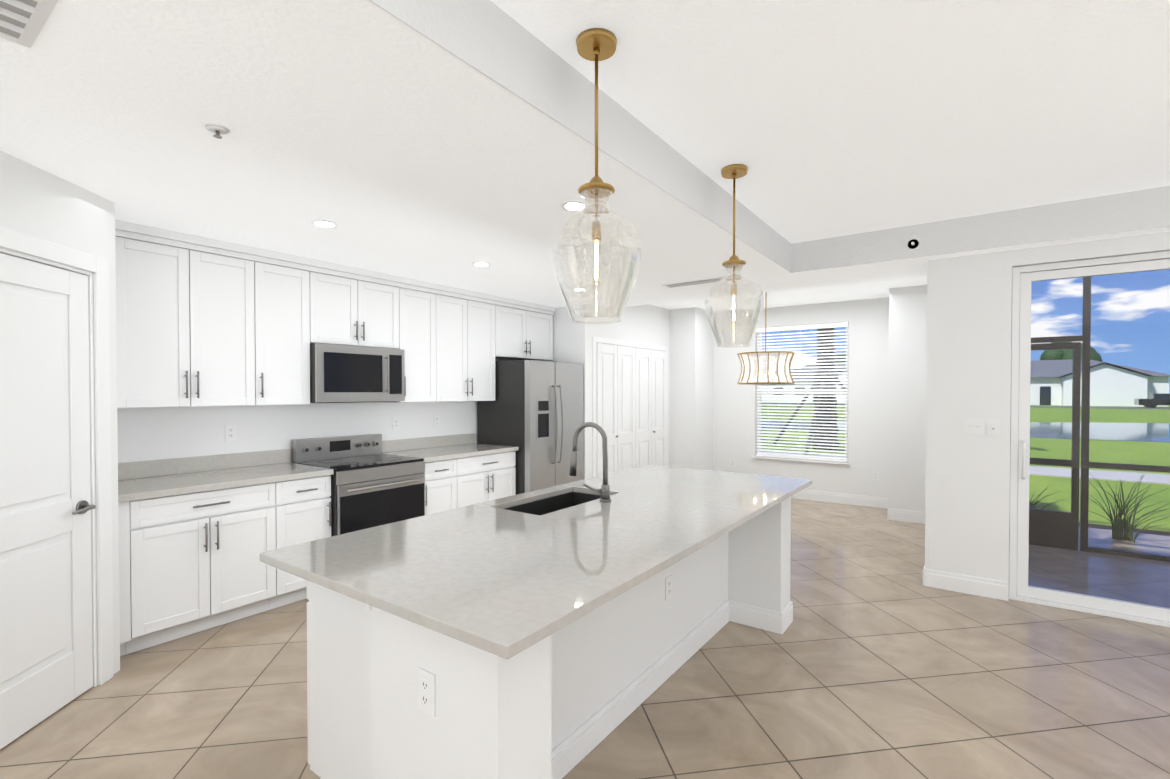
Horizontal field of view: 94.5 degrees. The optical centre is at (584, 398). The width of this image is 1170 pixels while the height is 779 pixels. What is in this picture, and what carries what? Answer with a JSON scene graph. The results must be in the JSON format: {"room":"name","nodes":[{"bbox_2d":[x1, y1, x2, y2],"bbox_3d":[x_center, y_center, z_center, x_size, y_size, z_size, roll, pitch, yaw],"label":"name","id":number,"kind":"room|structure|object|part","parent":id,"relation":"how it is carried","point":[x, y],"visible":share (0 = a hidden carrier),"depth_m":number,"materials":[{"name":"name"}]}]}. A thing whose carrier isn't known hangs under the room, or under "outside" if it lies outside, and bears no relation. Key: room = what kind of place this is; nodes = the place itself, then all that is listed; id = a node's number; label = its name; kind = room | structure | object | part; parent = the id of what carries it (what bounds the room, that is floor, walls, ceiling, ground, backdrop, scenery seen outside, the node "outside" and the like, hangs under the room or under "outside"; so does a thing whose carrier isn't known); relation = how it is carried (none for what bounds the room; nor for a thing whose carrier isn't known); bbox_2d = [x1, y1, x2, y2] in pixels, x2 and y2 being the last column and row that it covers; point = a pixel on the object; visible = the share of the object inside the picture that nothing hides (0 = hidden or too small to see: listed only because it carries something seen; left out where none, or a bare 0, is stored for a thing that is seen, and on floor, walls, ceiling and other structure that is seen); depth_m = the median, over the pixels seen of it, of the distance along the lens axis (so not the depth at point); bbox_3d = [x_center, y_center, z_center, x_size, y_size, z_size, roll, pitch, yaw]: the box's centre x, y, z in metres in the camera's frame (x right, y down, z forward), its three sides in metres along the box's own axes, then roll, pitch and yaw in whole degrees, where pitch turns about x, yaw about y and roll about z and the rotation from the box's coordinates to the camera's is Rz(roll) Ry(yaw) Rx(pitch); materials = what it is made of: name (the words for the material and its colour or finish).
{"room":"kitchen","nodes":[
{"label":"kitchen","id":0,"kind":"room"},
{"bbox_2d":[0,150,119,685],"bbox_3d":[-2.422,0.217,2.056,0.120,2.450,1.550,0,1,-6],"label":"wall","id":1,"kind":"structure","parent":0,"point":[37,202],"depth_m":2.58,"materials":[{"name":"white paint"}]},
{"bbox_2d":[0,253,95,748],"bbox_3d":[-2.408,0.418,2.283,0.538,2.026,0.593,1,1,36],"label":"pantry door","id":2,"kind":"structure","parent":1,"relation":"in","point":[46,644],"depth_m":2.40,"materials":[{"name":"white wood"}]},
{"bbox_3d":[-2.390,0.525,2.574,0.142,0.064,0.100,1,1,36],"label":"lever","id":3,"kind":"part","parent":2,"relation":"part of","materials":[{"name":"silver metal"}]},
{"bbox_2d":[0,226,113,686],"bbox_3d":[-2.437,0.372,2.278,0.138,2.135,0.970,0,1,-6],"label":"door frame","id":4,"kind":"structure","parent":1,"relation":"attached to","point":[100,440],"depth_m":2.69,"materials":[{"name":"white wood"}]},
{"bbox_2d":[115,227,266,407],"bbox_3d":[-2.621,-0.459,3.498,0.327,1.025,0.886,1,1,36],"label":"upper cabinet","id":5,"kind":"object","parent":0,"relation":"attached to","point":[202,321],"depth_m":3.40,"materials":[{"name":"white wood"}]},
{"bbox_2d":[267,255,322,404],"bbox_3d":[-2.286,-0.466,3.964,0.327,1.025,0.499,1,1,36],"label":"upper cabinet","id":6,"kind":"object","parent":0,"relation":"attached to","point":[294,317],"depth_m":3.92,"materials":[{"name":"white wood"}]},
{"bbox_2d":[118,433,474,478],"bbox_3d":[-2.090,0.443,4.512,0.021,0.106,3.132,1,1,36],"label":"backsplash","id":7,"kind":"structure","parent":0,"relation":"attached to","point":[139,469],"depth_m":3.88,"materials":[{"name":"grey stone"}]},
{"bbox_2d":[117,359,510,462],"bbox_3d":[-2.220,0.185,4.479,0.150,2.450,5.540,1,1,36],"label":"wall","id":8,"kind":"structure","parent":0,"point":[155,433],"depth_m":4.10,"materials":[{"name":"white paint"}]},
{"bbox_2d":[225,425,235,440],"bbox_3d":[-2.546,0.248,3.889,0.008,0.115,0.072,1,1,36],"label":"outlet","id":9,"kind":"object","parent":8,"relation":"attached to","point":[230,432],"depth_m":3.89,"materials":[{"name":"white plastic"}]},
{"bbox_2d":[392,417,398,429],"bbox_3d":[-1.747,0.233,5.002,0.008,0.115,0.072,1,1,36],"label":"outlet","id":10,"kind":"object","parent":8,"relation":"attached to","point":[395,420],"depth_m":4.99,"materials":[{"name":"white plastic"}]},
{"bbox_2d":[434,415,439,426],"bbox_3d":[-1.473,0.228,5.383,0.008,0.115,0.072,1,1,36],"label":"outlet","id":11,"kind":"object","parent":8,"relation":"attached to","point":[437,417],"depth_m":5.38,"materials":[{"name":"white plastic"}]},
{"bbox_2d":[319,267,402,349],"bbox_3d":[-1.951,-0.702,4.428,0.327,0.565,0.769,1,1,36],"label":"upper cabinet","id":12,"kind":"object","parent":0,"relation":"attached to","point":[358,310],"depth_m":4.34,"materials":[{"name":"white wood"}]},
{"bbox_2d":[310,343,404,402],"bbox_3d":[-1.901,-0.189,4.399,0.451,0.443,0.760,1,1,36],"label":"microwave","id":13,"kind":"object","parent":12,"relation":"attached to","point":[345,374],"visible":0.96,"depth_m":4.24,"materials":[{"name":"silver metal"}]},
{"bbox_2d":[392,283,442,402],"bbox_3d":[-1.612,-0.478,4.902,0.327,1.025,0.509,1,1,36],"label":"upper cabinet","id":14,"kind":"object","parent":0,"relation":"attached to","point":[422,306],"depth_m":4.85,"materials":[{"name":"white wood"}]},
{"bbox_2d":[443,291,502,401],"bbox_3d":[-1.277,-0.484,5.369,0.327,1.025,0.879,1,1,36],"label":"upper cabinet","id":15,"kind":"object","parent":0,"relation":"attached to","point":[472,324],"depth_m":5.30,"materials":[{"name":"white wood"}]},
{"bbox_2d":[550,304,592,479],"bbox_3d":[-0.270,0.160,6.397,0.780,2.450,0.150,1,1,36],"label":"wall","id":16,"kind":"structure","parent":0,"point":[572,342],"depth_m":6.18,"materials":[{"name":"white paint"}]},
{"bbox_2d":[503,303,554,360],"bbox_3d":[-0.781,-0.723,6.057,0.327,0.565,0.939,1,1,36],"label":"upper cabinet","id":17,"kind":"object","parent":16,"relation":"attached to","point":[527,331],"depth_m":5.98,"materials":[{"name":"white wood"}]},
{"bbox_2d":[0,498,1169,778],"bbox_3d":[1.135,1.481,1.410,9.500,0.060,12.200,1,1,36],"label":"floor","id":18,"kind":"structure","parent":0,"point":[876,660],"depth_m":2.63,"materials":[{"name":"beige tile"}]},
{"bbox_2d":[118,483,290,655],"bbox_3d":[-2.507,0.986,3.436,0.607,0.874,0.886,1,1,36],"label":"base cabinet","id":19,"kind":"object","parent":18,"relation":"on","point":[189,564],"depth_m":3.22,"materials":[{"name":"white wood"}]},
{"bbox_2d":[118,463,333,502],"bbox_3d":[-2.400,0.528,3.549,0.642,0.039,1.205,1,1,36],"label":"countertop","id":20,"kind":"structure","parent":19,"relation":"on","point":[155,486],"depth_m":3.41,"materials":[{"name":"grey stone"}]},
{"bbox_2d":[287,475,330,602],"bbox_3d":[-2.190,0.980,3.877,0.607,0.874,0.439,1,1,36],"label":"base cabinet","id":21,"kind":"object","parent":18,"relation":"on","point":[308,500],"depth_m":3.75,"materials":[{"name":"white wood"}]},
{"bbox_2d":[292,434,424,536],"bbox_3d":[-1.779,0.857,4.325,0.716,1.070,0.750,1,1,36],"label":"range","id":22,"kind":"object","parent":18,"relation":"on","point":[372,485],"visible":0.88,"depth_m":4.20,"materials":[{"name":"silver metal"}]},
{"bbox_2d":[425,459,462,514],"bbox_3d":[-1.481,0.967,4.864,0.607,0.874,0.449,1,1,36],"label":"base cabinet","id":23,"kind":"object","parent":18,"relation":"on","point":[443,481],"depth_m":4.70,"materials":[{"name":"white wood"}]},
{"bbox_2d":[463,451,515,506],"bbox_3d":[-1.181,0.962,5.282,0.607,0.874,0.819,1,1,36],"label":"base cabinet","id":24,"kind":"object","parent":18,"relation":"on","point":[485,477],"depth_m":5.13,"materials":[{"name":"white wood"}]},
{"bbox_2d":[382,443,518,462],"bbox_3d":[-1.260,0.507,5.135,0.642,0.039,1.153,1,1,36],"label":"countertop","id":25,"kind":"structure","parent":24,"relation":"on","point":[461,450],"depth_m":4.98,"materials":[{"name":"grey stone"}]},
{"bbox_2d":[477,360,582,494],"bbox_3d":[-0.555,0.501,5.919,0.820,1.780,0.905,1,1,36],"label":"refrigerator","id":26,"kind":"object","parent":18,"relation":"on","point":[533,411],"visible":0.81,"depth_m":5.57,"materials":[{"name":"silver metal"}]},
{"bbox_2d":[307,486,793,778],"bbox_3d":[0.128,0.992,2.693,1.068,0.882,2.628,1,1,36],"label":"kitchen island","id":27,"kind":"object","parent":18,"relation":"on","point":[561,631],"depth_m":1.88,"materials":[{"name":"wood"}]},
{"bbox_2d":[260,466,811,661],"bbox_3d":[0.155,0.536,2.631,1.170,0.030,2.740,1,1,36],"label":"island countertop","id":28,"kind":"structure","parent":27,"relation":"on","point":[496,581],"depth_m":1.86,"materials":[{"name":"grey stone"}]},
{"bbox_3d":[0.152,0.993,2.676,1.009,0.881,2.628,1,1,36],"label":"trim","id":29,"kind":"part","parent":27,"relation":"part of","materials":[{"name":"white"}]},
{"bbox_2d":[0,0,1169,308],"bbox_3d":[0.461,-1.236,0.350,9.300,0.500,9.650,1,1,36],"label":"ceiling","id":30,"kind":"structure","parent":0,"point":[386,142],"depth_m":2.21,"materials":[{"name":"white paint"}]},
{"bbox_2d":[0,0,58,48],"bbox_3d":[-1.510,-0.987,1.122,0.600,0.016,0.600,1,1,36],"label":"ceiling vent","id":31,"kind":"object","parent":30,"relation":"in","point":[22,22],"depth_m":1.42,"materials":[{"name":"white metal"}]},
{"bbox_2d":[205,123,229,138],"bbox_3d":[-1.371,-0.991,2.019,0.079,0.032,0.079,0,1,27],"label":"sprinkler head","id":32,"kind":"object","parent":30,"relation":"attached to","point":[218,130],"depth_m":2.01},
{"bbox_2d":[310,220,337,227],"bbox_3d":[-1.523,-1.019,3.162,0.149,0.007,0.149,0,1,30],"label":"recessed light","id":33,"kind":"object","parent":30,"relation":"in","point":[319,223],"depth_m":3.16,"materials":[{"name":"white plastic"}]},
{"bbox_2d":[472,262,490,266],"bbox_3d":[-0.799,-1.032,4.170,0.149,0.007,0.149,0,1,30],"label":"recessed light","id":34,"kind":"object","parent":30,"relation":"in","point":[480,264],"depth_m":4.16,"materials":[{"name":"white plastic"}]},
{"bbox_2d":[561,201,588,210],"bbox_3d":[-0.054,-1.015,2.859,0.149,0.007,0.149,0,1,30],"label":"recessed light","id":35,"kind":"object","parent":30,"relation":"in","point":[573,206],"depth_m":2.85,"materials":[{"name":"white"}]},
{"bbox_2d":[663,276,737,287],"bbox_3d":[1.026,-1.036,4.860,0.660,0.015,0.170,1,1,36],"label":"ceiling vent","id":36,"kind":"object","parent":30,"relation":"in","point":[712,280],"depth_m":4.86,"materials":[{"name":"white metal"}]},
{"bbox_2d":[593,304,669,466],"bbox_3d":[0.636,0.056,7.117,0.150,2.640,2.080,1,1,36],"label":"wall","id":37,"kind":"structure","parent":0,"point":[649,324],"depth_m":7.12,"materials":[{"name":"white paint"}]},
{"bbox_2d":[592,337,667,476],"bbox_3d":[0.630,0.330,6.966,0.019,2.095,1.850,1,1,36],"label":"trim","id":38,"kind":"structure","parent":37,"relation":"attached to","point":[595,340],"depth_m":6.25,"materials":[{"name":"white wood"}]},
{"bbox_2d":[596,343,665,476],"bbox_3d":[0.648,0.359,6.953,0.058,2.014,1.716,1,1,36],"label":"bifold closet doors","id":39,"kind":"structure","parent":37,"relation":"in","point":[631,401],"depth_m":6.85,"materials":[{"name":"white wood"}]},
{"bbox_2d":[669,307,699,468],"bbox_3d":[1.422,0.047,7.741,0.400,2.640,0.150,1,1,36],"label":"wall","id":40,"kind":"structure","parent":0,"point":[684,401],"depth_m":7.66,"materials":[{"name":"white paint"}]},
{"bbox_2d":[699,309,713,470],"bbox_3d":[1.757,0.044,7.993,0.150,2.640,0.650,1,1,36],"label":"wall","id":41,"kind":"structure","parent":0,"point":[706,391],"depth_m":7.87,"materials":[{"name":"white paint"}]},
{"bbox_2d":[369,0,1169,272],"bbox_3d":[1.565,-1.088,-0.897,6.050,0.242,8.910,1,1,36],"label":"ceiling beam","id":42,"kind":"structure","parent":0,"point":[491,40],"depth_m":2.87,"materials":[{"name":"white paint"}]},
{"bbox_2d":[908,239,916,248],"bbox_3d":[2.405,-1.133,3.966,0.070,0.070,0.029,1,1,36],"label":"sprinkler head","id":43,"kind":"object","parent":42,"relation":"attached to","point":[912,243],"depth_m":3.97},
{"bbox_2d":[650,275,926,312],"bbox_3d":[2.296,-1.411,6.479,3.570,0.310,2.450,1,1,36],"label":"ceiling","id":44,"kind":"structure","parent":0,"point":[872,289],"depth_m":6.56,"materials":[{"name":"white paint"}]},
{"bbox_2d":[737,292,794,384],"bbox_3d":[2.018,-0.704,6.041,0.616,1.092,0.616,1,1,36],"label":"chandelier","id":45,"kind":"object","parent":44,"relation":"hanging from","point":[769,367],"visible":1,"depth_m":5.83,"materials":[{"name":"beige fabric"}]},
{"bbox_3d":[2.018,-0.331,6.046,0.588,0.330,0.588,1,1,36],"label":"glass panel","id":46,"kind":"part","parent":45,"relation":"part of","materials":[{"name":"white glass"}]},
{"bbox_2d":[713,297,888,497],"bbox_3d":[2.926,0.051,7.461,2.370,2.640,0.150,1,1,36],"label":"wall","id":47,"kind":"structure","parent":0,"point":[734,420],"depth_m":7.11,"materials":[{"name":"white paint"}]},
{"bbox_2d":[730,459,734,466],"bbox_3d":[2.161,0.945,7.924,0.072,0.115,0.008,1,1,36],"label":"outlet","id":48,"kind":"object","parent":47,"relation":"attached to","point":[732,461],"depth_m":7.92,"materials":[{"name":"white plastic"}]},
{"bbox_2d":[752,456,849,464],"bbox_3d":[2.938,0.844,7.411,1.260,0.025,0.135,1,1,36],"label":"window sill","id":49,"kind":"structure","parent":47,"relation":"attached to","point":[802,460],"depth_m":7.36,"materials":[{"name":"white"}]},
{"bbox_2d":[757,327,848,459],"bbox_3d":[2.986,-0.084,7.466,1.214,1.824,0.060,1,1,36],"label":"nook window","id":50,"kind":"structure","parent":47,"relation":"in","point":[759,333],"depth_m":7.42,"materials":[{"name":"white plastic"}]},
{"bbox_2d":[756,322,848,461],"bbox_3d":[2.943,-0.083,7.405,1.196,1.822,0.069,1,1,36],"label":"blinds","id":51,"kind":"object","parent":50,"relation":"attached to","point":[805,327],"visible":0.96,"depth_m":7.35,"materials":[{"name":"white plastic"}]},
{"bbox_2d":[791,490,887,508],"bbox_3d":[2.879,1.306,7.411,2.370,0.130,0.014,1,1,36],"label":"baseboard","id":52,"kind":"structure","parent":47,"relation":"attached to","point":[859,500],"depth_m":7.06,"materials":[{"name":"white wood"}]},
{"bbox_2d":[872,471,878,480],"bbox_3d":[3.672,0.979,6.840,0.072,0.115,0.008,1,1,36],"label":"outlet","id":53,"kind":"object","parent":47,"relation":"attached to","point":[875,474],"depth_m":6.84,"materials":[{"name":"white plastic"}]},
{"bbox_2d":[491,0,1169,243],"bbox_3d":[1.565,-1.339,-0.900,6.050,0.260,8.910,1,1,36],"label":"ceiling","id":54,"kind":"structure","parent":0,"point":[821,119],"depth_m":2.23,"materials":[{"name":"white paint"}]},
{"bbox_2d":[551,28,641,323],"bbox_3d":[0.040,-0.759,1.896,0.322,0.972,0.322,1,1,36],"label":"pendant light","id":55,"kind":"object","parent":54,"relation":"hanging from","point":[596,45],"visible":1,"depth_m":1.85,"materials":[{"name":"clear glass"}]},
{"bbox_3d":[0.040,-0.494,1.899,0.322,0.443,0.322,1,1,36],"label":"lamp shade","id":56,"kind":"part","parent":55,"relation":"part of","materials":[{"name":"clear glass"}]},
{"bbox_2d":[704,164,764,347],"bbox_3d":[0.822,-0.773,2.984,0.322,0.972,0.322,1,1,36],"label":"pendant light","id":57,"kind":"object","parent":54,"relation":"hanging from","point":[734,172],"visible":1,"depth_m":2.94,"materials":[{"name":"clear glass"}]},
{"bbox_3d":[0.822,-0.509,2.988,0.322,0.443,0.322,1,1,36],"label":"lamp shade","id":58,"kind":"part","parent":57,"relation":"part of","materials":[{"name":"clear glass"}]},
{"bbox_2d":[888,285,926,511],"bbox_3d":[3.774,0.070,6.053,0.650,2.640,0.150,1,1,36],"label":"wall","id":59,"kind":"structure","parent":0,"point":[907,397],"depth_m":6.07,"materials":[{"name":"white paint"}]},
{"bbox_2d":[886,507,924,523],"bbox_3d":[3.665,1.324,6.046,0.500,0.130,0.014,1,1,36],"label":"baseboard","id":60,"kind":"structure","parent":59,"relation":"attached to","point":[892,514],"depth_m":6.08,"materials":[{"name":"white wood"}]},
{"bbox_2d":[925,231,1169,600],"bbox_3d":[4.695,0.209,2.666,5.100,2.450,0.200,1,1,36],"label":"wall","id":61,"kind":"structure","parent":0,"point":[968,375],"depth_m":3.90,"materials":[{"name":"white paint"}]},
{"bbox_2d":[922,567,1008,600],"bbox_3d":[2.758,1.352,3.940,0.512,0.130,0.014,1,1,36],"label":"baseboard","id":62,"kind":"structure","parent":61,"relation":"attached to","point":[983,587],"depth_m":3.93,"materials":[{"name":"white wood"}]},
{"bbox_2d":[964,418,999,434],"bbox_3d":[2.837,0.203,3.869,0.202,0.115,0.012,1,1,36],"label":"light switch","id":63,"kind":"object","parent":61,"relation":"attached to","point":[974,426],"visible":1,"depth_m":3.87,"materials":[{"name":"white plastic"}]},
{"bbox_2d":[1009,251,1169,626],"bbox_3d":[4.014,0.259,3.132,2.444,2.337,0.168,1,1,36],"label":"sliding glass door","id":64,"kind":"structure","parent":61,"relation":"attached to","point":[1020,588],"depth_m":3.71,"materials":[{"name":"white"}]},
{"label":"outside","id":65,"kind":"structure","parent":0,"visible":0},
{"bbox_2d":[761,402,1169,531],"bbox_3d":[76.256,0.889,53.649,250.000,0.050,165.700,1,1,36],"label":"lawn","id":66,"kind":"structure","parent":65,"point":[1067,454],"depth_m":13.00,"materials":[{"name":"green plant"}]},
{"bbox_2d":[761,364,845,401],"bbox_3d":[34.750,-2.201,77.692,17.038,5.497,13.400,1,1,36],"label":"house","id":67,"kind":"structure","parent":66,"relation":"on","point":[835,364],"materials":[{"name":"white paint"}]},
{"bbox_2d":[773,328,844,454],"bbox_3d":[29.717,-2.320,27.367,74.743,7.110,54.253,1,1,36],"label":"palm trees","id":68,"kind":"object","parent":66,"relation":"on","point":[827,329],"depth_m":14.14,"materials":[{"name":"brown plant"}]},
{"bbox_2d":[834,342,1102,362],"bbox_3d":[85.021,-4.062,73.503,203.737,9.329,39.070,1,1,36],"label":"trees","id":69,"kind":"object","parent":66,"relation":"on","point":[1060,354],"depth_m":75.70,"materials":[{"name":"green plant"}]},
{"bbox_2d":[1030,359,1169,406],"bbox_3d":[54.727,-1.917,64.244,19.346,5.283,13.400,1,1,36],"label":"house","id":70,"kind":"structure","parent":66,"relation":"on","point":[1055,373],"depth_m":57.05,"materials":[{"name":"white paint"}]},
{"bbox_2d":[1079,522,1169,535],"bbox_3d":[6.952,1.493,4.454,6.200,0.035,1.670,1,1,36],"label":"mulch bed","id":71,"kind":"object","parent":66,"relation":"on","point":[1136,530],"depth_m":5.96,"materials":[{"name":"brown soil"}]},
{"bbox_2d":[1029,473,1169,542],"bbox_3d":[6.609,1.109,4.559,5.183,0.743,1.241,1,1,36],"label":"ornamental grasses","id":72,"kind":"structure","parent":71,"relation":"on","point":[1116,533],"depth_m":5.34,"materials":[{"name":"green plant"}]},
{"bbox_2d":[761,403,1169,484],"bbox_3d":[50.272,1.330,17.464,250.000,0.020,60.800,1,1,36],"label":"gravel path","id":73,"kind":"structure","parent":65,"point":[1040,471],"depth_m":10.18,"materials":[{"name":"stone"}]},
{"bbox_2d":[1134,393,1169,407],"bbox_3d":[54.568,0.227,50.438,4.500,1.342,1.840,1,1,36],"label":"car","id":74,"kind":"object","parent":73,"relation":"on","point":[1151,398],"depth_m":50.48,"materials":[{"name":"black"}]},
{"bbox_2d":[761,419,1169,442],"bbox_3d":[40.091,1.393,13.572,182.000,0.035,23.000,1,1,36],"label":"pond","id":75,"kind":"structure","parent":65,"point":[1059,428],"depth_m":21.38,"materials":[{"name":"blue liquid"}]},
{"bbox_3d":[5.454,1.480,3.378,5.180,0.070,1.805,1,1,36],"label":"deck","id":76,"kind":"object","parent":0,"visible":0},
{"bbox_2d":[1029,276,1169,561],"bbox_3d":[5.451,-0.030,3.320,5.140,2.950,1.730,1,1,36],"label":"screen enclosure","id":77,"kind":"object","parent":76,"relation":"on","point":[1067,534],"depth_m":4.98,"materials":[{"name":"brown metal"}]}
]}

